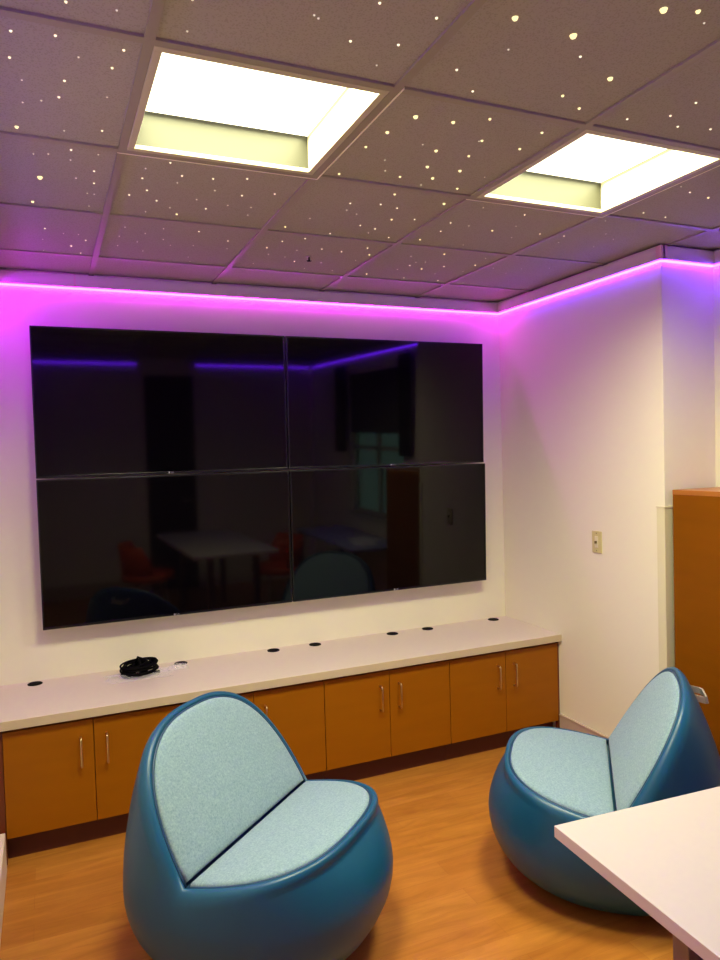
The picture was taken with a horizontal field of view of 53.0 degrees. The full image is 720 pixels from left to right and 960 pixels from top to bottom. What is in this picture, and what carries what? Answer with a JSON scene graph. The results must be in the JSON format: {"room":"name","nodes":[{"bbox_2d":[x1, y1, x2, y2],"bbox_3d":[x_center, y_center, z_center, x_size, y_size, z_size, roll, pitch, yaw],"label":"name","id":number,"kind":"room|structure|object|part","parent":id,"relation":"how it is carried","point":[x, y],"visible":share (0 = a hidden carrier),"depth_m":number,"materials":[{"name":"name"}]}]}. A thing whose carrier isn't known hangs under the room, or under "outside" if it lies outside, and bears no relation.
{"room":"media lounge","nodes":[
{"label":"media lounge","id":0,"kind":"room"},
{"bbox_2d":[0,268,505,685],"bbox_3d":[-0.293,0.085,4.126,3.473,2.892,0.120,-3,2,-24],"label":"wall","id":1,"kind":"structure","parent":0,"point":[29,652],"depth_m":3.80,"materials":[{"name":"beige paint"}]},
{"bbox_2d":[29,325,287,478],"bbox_3d":[-0.986,-0.392,3.683,1.246,0.718,0.089,-3,4,-24],"label":"television","id":2,"kind":"object","parent":1,"relation":"attached to","point":[107,402],"visible":1,"depth_m":3.62,"materials":[{"name":"black glass"}]},
{"bbox_2d":[36,471,291,629],"bbox_3d":[-0.965,0.332,3.709,1.246,0.718,0.089,-3,4,-24],"label":"television","id":3,"kind":"object","parent":1,"relation":"attached to","point":[112,549],"visible":1,"depth_m":3.65,"materials":[{"name":"black glass"}]},
{"bbox_2d":[0,270,497,312],"bbox_3d":[-0.449,-1.016,3.951,2.898,0.059,0.030,-3,2,-24],"label":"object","id":4,"kind":"structure","parent":1,"relation":"attached to","point":[6,276],"depth_m":3.84,"materials":[{"name":"beige paint"}]},
{"bbox_2d":[0,283,497,314],"bbox_3d":[-0.443,-0.983,3.961,2.874,0.008,0.010,-3,2,-24],"label":"led strip","id":5,"kind":"object","parent":1,"relation":"attached to","point":[8,284],"visible":1,"depth_m":3.85,"materials":[{"name":"plastic"}]},
{"bbox_2d":[284,336,483,468],"bbox_3d":[0.161,-0.443,4.184,1.246,0.718,0.089,-3,4,-24],"label":"television","id":6,"kind":"object","parent":1,"relation":"attached to","point":[350,402],"visible":1,"depth_m":4.12,"materials":[{"name":"black glass"}]},
{"bbox_2d":[289,463,485,601],"bbox_3d":[0.182,0.281,4.209,1.246,0.718,0.089,-3,4,-24],"label":"television","id":7,"kind":"object","parent":1,"relation":"attached to","point":[354,531],"visible":1,"depth_m":4.15,"materials":[{"name":"black glass"}]},
{"bbox_2d":[498,305,523,314],"bbox_3d":[0.922,-1.038,4.411,0.010,0.008,0.255,-3,2,-24],"label":"led strip","id":8,"kind":"object","parent":1,"relation":"attached to","point":[522,305],"visible":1,"depth_m":4.41,"materials":[{"name":"plastic"}]},
{"bbox_2d":[497,247,657,312],"bbox_3d":[1.132,-1.060,3.912,0.030,0.059,1.307,-3,2,-24],"label":"trim","id":9,"kind":"structure","parent":1,"relation":"attached to","point":[649,256],"depth_m":3.79,"materials":[{"name":"beige paint"}]},
{"bbox_2d":[0,747,672,959],"bbox_3d":[0.699,1.629,2.009,3.473,0.100,4.860,-3,2,-24],"label":"floor","id":10,"kind":"structure","parent":0,"point":[455,893],"depth_m":2.69,"materials":[{"name":"brown wood"}]},
{"bbox_2d":[0,704,175,864],"bbox_3d":[-1.260,1.305,3.355,0.744,0.566,0.546,-3,2,-24],"label":"base cabinet","id":11,"kind":"object","parent":10,"relation":"on","point":[65,783],"visible":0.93,"depth_m":3.11,"materials":[{"name":"brown wood"}]},
{"bbox_3d":[-1.318,1.267,3.078,0.353,0.447,0.019,-3,2,-24],"label":"door","id":12,"kind":"part","parent":11,"relation":"part of","materials":[{"name":"orange laminate"}]},
{"bbox_3d":[-1.196,1.171,3.100,0.008,0.132,0.034,-3,2,-24],"label":"handle","id":13,"kind":"part","parent":11,"relation":"part of","materials":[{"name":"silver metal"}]},
{"bbox_3d":[-1.098,1.167,3.143,0.008,0.132,0.034,-3,2,-24],"label":"handle","id":14,"kind":"part","parent":11,"relation":"part of","materials":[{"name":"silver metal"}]},
{"bbox_3d":[-0.992,1.252,3.220,0.353,0.447,0.019,-3,2,-24],"label":"door","id":15,"kind":"part","parent":11,"relation":"part of","materials":[{"name":"orange laminate"}]},
{"bbox_2d":[0,616,561,731],"bbox_3d":[-0.288,0.952,3.783,2.896,0.040,0.548,-3,2,-24],"label":"countertop","id":16,"kind":"structure","parent":11,"relation":"on","point":[56,700],"depth_m":3.59,"materials":[{"name":"white laminate"}]},
{"bbox_2d":[27,681,42,685],"bbox_3d":[-1.562,0.978,3.470,0.068,0.003,0.068,-3,2,-24],"label":"cable grommet","id":17,"kind":"object","parent":16,"relation":"on","point":[35,683],"visible":1,"depth_m":3.47,"materials":[{"name":"black plastic"}]},
{"bbox_2d":[119,656,159,678],"bbox_3d":[-1.088,0.914,3.545,0.324,0.093,0.176,-3,2,-24],"label":"coiled cable","id":18,"kind":"object","parent":16,"relation":"on","point":[140,665],"visible":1,"depth_m":3.52,"materials":[{"name":"black plastic"}]},
{"bbox_2d":[174,661,186,664],"bbox_3d":[-0.930,0.950,3.745,0.068,0.003,0.068,-3,2,-24],"label":"cable grommet","id":19,"kind":"object","parent":16,"relation":"on","point":[178,662],"visible":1,"depth_m":3.74,"materials":[{"name":"white plastic"}]},
{"bbox_2d":[267,648,279,651],"bbox_3d":[-0.473,0.930,3.945,0.068,0.003,0.068,-3,2,-24],"label":"cable grommet","id":20,"kind":"object","parent":16,"relation":"on","point":[272,649],"visible":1,"depth_m":3.94,"materials":[{"name":"black plastic"}]},
{"bbox_2d":[309,643,320,645],"bbox_3d":[-0.251,0.920,4.042,0.068,0.003,0.068,-3,2,-24],"label":"cable grommet","id":21,"kind":"object","parent":16,"relation":"on","point":[310,644],"visible":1,"depth_m":4.04,"materials":[{"name":"black plastic"}]},
{"bbox_2d":[387,632,397,634],"bbox_3d":[0.190,0.900,4.234,0.068,0.003,0.068,-3,2,-24],"label":"cable grommet","id":22,"kind":"object","parent":16,"relation":"on","point":[388,633],"visible":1,"depth_m":4.23,"materials":[{"name":"black plastic"}]},
{"bbox_2d":[422,627,432,629],"bbox_3d":[0.405,0.891,4.328,0.068,0.003,0.068,-3,2,-24],"label":"cable grommet","id":23,"kind":"object","parent":16,"relation":"on","point":[423,628],"visible":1,"depth_m":4.33,"materials":[{"name":"black plastic"}]},
{"bbox_2d":[176,680,325,779],"bbox_3d":[-0.592,1.275,3.646,0.712,0.566,0.546,-3,2,-24],"label":"base cabinet","id":24,"kind":"object","parent":10,"relation":"on","point":[296,710],"visible":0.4,"depth_m":3.52,"materials":[{"name":"brown wood"}]},
{"bbox_3d":[-0.665,1.238,3.363,0.353,0.447,0.019,-3,2,-24],"label":"door","id":25,"kind":"part","parent":24,"relation":"part of","materials":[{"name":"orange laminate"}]},
{"bbox_3d":[-0.339,1.223,3.505,0.353,0.447,0.019,-3,2,-24],"label":"door","id":26,"kind":"part","parent":24,"relation":"part of","materials":[{"name":"orange laminate"}]},
{"bbox_2d":[123,691,392,959],"bbox_3d":[-0.343,1.192,2.505,0.909,0.799,0.864,-1,2,24],"label":"lounge chair","id":27,"kind":"object","parent":10,"relation":"on","point":[231,852],"visible":1,"depth_m":2.27,"materials":[{"name":"blue plastic"}]},
{"bbox_2d":[322,660,450,780],"bbox_3d":[0.061,1.246,3.931,0.712,0.566,0.546,-3,2,-24],"label":"base cabinet","id":28,"kind":"object","parent":10,"relation":"on","point":[380,722],"visible":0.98,"depth_m":3.71,"materials":[{"name":"brown wood"}]},
{"bbox_3d":[-0.012,1.208,3.648,0.353,0.447,0.019,-3,2,-24],"label":"door","id":29,"kind":"part","parent":28,"relation":"part of","materials":[{"name":"orange laminate"}]},
{"bbox_3d":[0.111,1.113,3.670,0.008,0.132,0.034,-3,2,-24],"label":"handle","id":30,"kind":"part","parent":28,"relation":"part of","materials":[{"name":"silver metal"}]},
{"bbox_3d":[0.208,1.108,3.713,0.008,0.132,0.034,-3,2,-24],"label":"handle","id":31,"kind":"part","parent":28,"relation":"part of","materials":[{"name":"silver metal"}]},
{"bbox_3d":[0.315,1.194,3.790,0.353,0.447,0.019,-3,2,-24],"label":"door","id":32,"kind":"part","parent":28,"relation":"part of","materials":[{"name":"orange laminate"}]},
{"bbox_2d":[446,642,559,759],"bbox_3d":[0.720,1.216,4.219,0.724,0.566,0.546,-3,2,-24],"label":"base cabinet","id":33,"kind":"object","parent":10,"relation":"on","point":[494,696],"visible":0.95,"depth_m":3.99,"materials":[{"name":"brown wood"}]},
{"bbox_3d":[0.642,1.179,3.933,0.353,0.447,0.019,-3,2,-24],"label":"door","id":34,"kind":"part","parent":33,"relation":"part of","materials":[{"name":"orange laminate"}]},
{"bbox_3d":[0.764,1.083,3.955,0.008,0.132,0.034,-3,2,-24],"label":"handle","id":35,"kind":"part","parent":33,"relation":"part of","materials":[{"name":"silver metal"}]},
{"bbox_3d":[0.862,1.079,3.998,0.008,0.132,0.034,-3,2,-24],"label":"handle","id":36,"kind":"part","parent":33,"relation":"part of","materials":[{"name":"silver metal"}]},
{"bbox_3d":[0.968,1.165,4.075,0.353,0.447,0.019,-3,2,-24],"label":"door","id":37,"kind":"part","parent":33,"relation":"part of","materials":[{"name":"orange laminate"}]},
{"bbox_2d":[488,667,719,915],"bbox_3d":[0.956,1.143,2.828,0.909,0.799,0.864,-1,2,17],"label":"lounge chair","id":38,"kind":"object","parent":10,"relation":"on","point":[663,746],"visible":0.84,"depth_m":2.59,"materials":[{"name":"blue plastic"}]},
{"bbox_3d":[1.267,0.806,2.720,0.074,0.040,0.116,-1,2,17],"label":"handle","id":39,"kind":"part","parent":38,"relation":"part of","materials":[{"name":"silver metal"}]},
{"bbox_2d":[554,786,719,959],"bbox_3d":[1.101,1.224,1.217,0.760,0.741,1.500,-2,2,-20],"label":"table","id":40,"kind":"object","parent":10,"relation":"on","point":[662,855],"visible":1,"depth_m":1.63,"materials":[{"name":"white laminate"}]},
{"bbox_3d":[0.754,1.234,1.649,0.050,0.712,0.050,-2,2,-20],"label":"leg","id":41,"kind":"part","parent":40,"relation":"part of","materials":[{"name":"grey"}]},
{"bbox_2d":[672,487,719,755],"bbox_3d":[1.749,0.776,3.171,0.305,1.461,0.637,-3,2,-24],"label":"cabinet","id":42,"kind":"object","parent":10,"relation":"on","point":[696,511],"visible":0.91,"depth_m":3.26,"materials":[{"name":"laminate"}]},
{"bbox_2d":[0,0,719,301],"bbox_3d":[0.617,-1.210,1.908,3.473,0.400,4.860,-3,2,-24],"label":"ceiling","id":43,"kind":"structure","parent":0,"point":[659,65],"depth_m":2.13,"materials":[{"name":"tile"}]},
{"bbox_2d":[117,46,404,179],"bbox_3d":[-0.309,-1.046,1.994,0.639,0.122,0.639,-3,2,-24],"label":"ceiling light","id":44,"kind":"object","parent":43,"relation":"attached to","point":[191,105],"visible":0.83,"depth_m":2.14,"materials":[{"name":"beige plastic"}]},
{"bbox_2d":[145,53,345,135],"bbox_3d":[-0.312,-1.104,1.990,0.556,0.006,0.556,-3,2,-24],"label":"diffuser","id":45,"kind":"object","parent":44,"relation":"attached to","point":[188,90],"depth_m":2.09,"materials":[{"name":"white plastic"}]},
{"bbox_3d":[-0.310,-1.050,1.992,0.560,0.102,0.560,-3,2,-24],"label":"panel","id":46,"kind":"part","parent":44,"relation":"part of","materials":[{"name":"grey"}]},
{"bbox_3d":[-0.060,-1.061,2.101,0.001,0.102,0.544,-3,2,-24],"label":"panel","id":47,"kind":"part","parent":44,"relation":"part of","materials":[{"name":"beige plastic"}]},
{"bbox_2d":[570,33,576,38],"bbox_3d":[0.481,-0.999,1.628,0.017,0.008,0.017,-3,2,-24],"label":"recessed light","id":48,"kind":"object","parent":43,"relation":"in","point":[573,35],"visible":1,"depth_m":1.62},
{"bbox_2d":[466,129,719,217],"bbox_3d":[0.808,-1.096,2.482,0.639,0.122,0.639,-3,2,-24],"label":"ceiling light","id":49,"kind":"object","parent":43,"relation":"attached to","point":[595,172],"visible":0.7,"depth_m":2.65,"materials":[{"name":"beige plastic"}]},
{"bbox_2d":[526,134,666,182],"bbox_3d":[0.805,-1.154,2.477,0.556,0.006,0.556,-3,2,-24],"label":"diffuser","id":50,"kind":"object","parent":49,"relation":"attached to","point":[591,158],"depth_m":2.62,"materials":[{"name":"white plastic"}]},
{"bbox_3d":[0.806,-1.099,2.479,0.560,0.102,0.560,-3,2,-24],"label":"panel","id":51,"kind":"part","parent":49,"relation":"part of","materials":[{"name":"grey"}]},
{"bbox_3d":[1.056,-1.111,2.588,0.001,0.102,0.544,-3,2,-24],"label":"panel","id":52,"kind":"part","parent":49,"relation":"part of","materials":[{"name":"beige plastic"}]},
{"bbox_2d":[659,7,667,13],"bbox_3d":[0.648,-1.000,1.541,0.017,0.008,0.017,-3,2,-24],"label":"recessed light","id":53,"kind":"object","parent":43,"relation":"in","point":[662,10],"visible":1,"depth_m":1.54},
{"bbox_2d":[499,246,715,736],"bbox_3d":[1.374,0.038,4.076,0.455,2.892,1.307,-3,2,-24],"label":"wall pier","id":54,"kind":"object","parent":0,"point":[607,386],"visible":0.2,"depth_m":3.77,"materials":[{"name":"beige paint"}]},
{"bbox_2d":[559,714,608,738],"bbox_3d":[1.308,1.423,3.781,0.015,0.150,0.792,-3,2,-24],"label":"baseboard","id":55,"kind":"object","parent":54,"relation":"attached to","point":[566,722],"visible":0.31,"depth_m":4.01,"materials":[{"name":"beige plastic"}]},
{"bbox_2d":[523,260,662,305],"bbox_3d":[1.184,-1.025,3.812,0.010,0.008,1.049,-3,2,-24],"label":"led strip","id":56,"kind":"object","parent":54,"relation":"attached to","point":[658,261],"visible":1,"depth_m":3.74,"materials":[{"name":"plastic"}]},
{"bbox_2d":[592,530,601,552],"bbox_3d":[1.246,0.327,3.808,0.018,0.116,0.072,-3,2,-24],"label":"light switch","id":57,"kind":"object","parent":54,"relation":"attached to","point":[596,535],"visible":1,"depth_m":3.80,"materials":[{"name":"beige plastic"}]},
{"bbox_2d":[656,506,673,671],"bbox_3d":[1.458,0.739,3.437,0.053,1.233,0.053,-3,2,-24],"label":"trim","id":58,"kind":"structure","parent":54,"relation":"attached to","point":[664,513],"depth_m":3.41,"materials":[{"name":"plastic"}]},
{"bbox_2d":[713,249,719,486],"bbox_3d":[2.477,0.081,1.972,0.120,2.892,3.433,-3,2,-24],"label":"wall","id":59,"kind":"structure","parent":0,"point":[716,270],"depth_m":3.48,"materials":[{"name":"beige paint"}]},
{"bbox_2d":[662,260,712,266],"bbox_3d":[1.545,-1.021,3.403,0.323,0.008,0.010,-3,2,-24],"label":"led strip","id":60,"kind":"object","parent":59,"relation":"attached to","point":[668,261],"visible":1,"depth_m":3.40,"materials":[{"name":"plastic"}]},
{"bbox_2d":[666,246,715,264],"bbox_3d":[1.555,-1.055,3.400,0.335,0.059,0.030,-3,2,-24],"label":"trim","id":61,"kind":"structure","parent":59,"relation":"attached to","point":[674,253],"depth_m":3.38,"materials":[{"name":"beige paint"}]},
{"bbox_2d":[714,250,719,263],"bbox_3d":[2.358,-1.026,1.944,0.030,0.059,3.283,-3,2,-24],"label":"trim","id":62,"kind":"structure","parent":59,"relation":"attached to","point":[716,253],"depth_m":3.43,"materials":[{"name":"beige paint"}]},
{"bbox_3d":[-0.855,0.204,1.231,0.120,2.892,4.740,-3,2,-24],"label":"wall","id":63,"kind":"structure","parent":0,"visible":0},
{"bbox_2d":[0,833,6,943],"bbox_3d":[-0.656,1.570,1.103,0.032,0.160,4.050,-3,2,-24],"label":"baseboard","id":64,"kind":"structure","parent":63,"relation":"attached to","point":[3,859],"depth_m":2.77,"materials":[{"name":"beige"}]}
]}

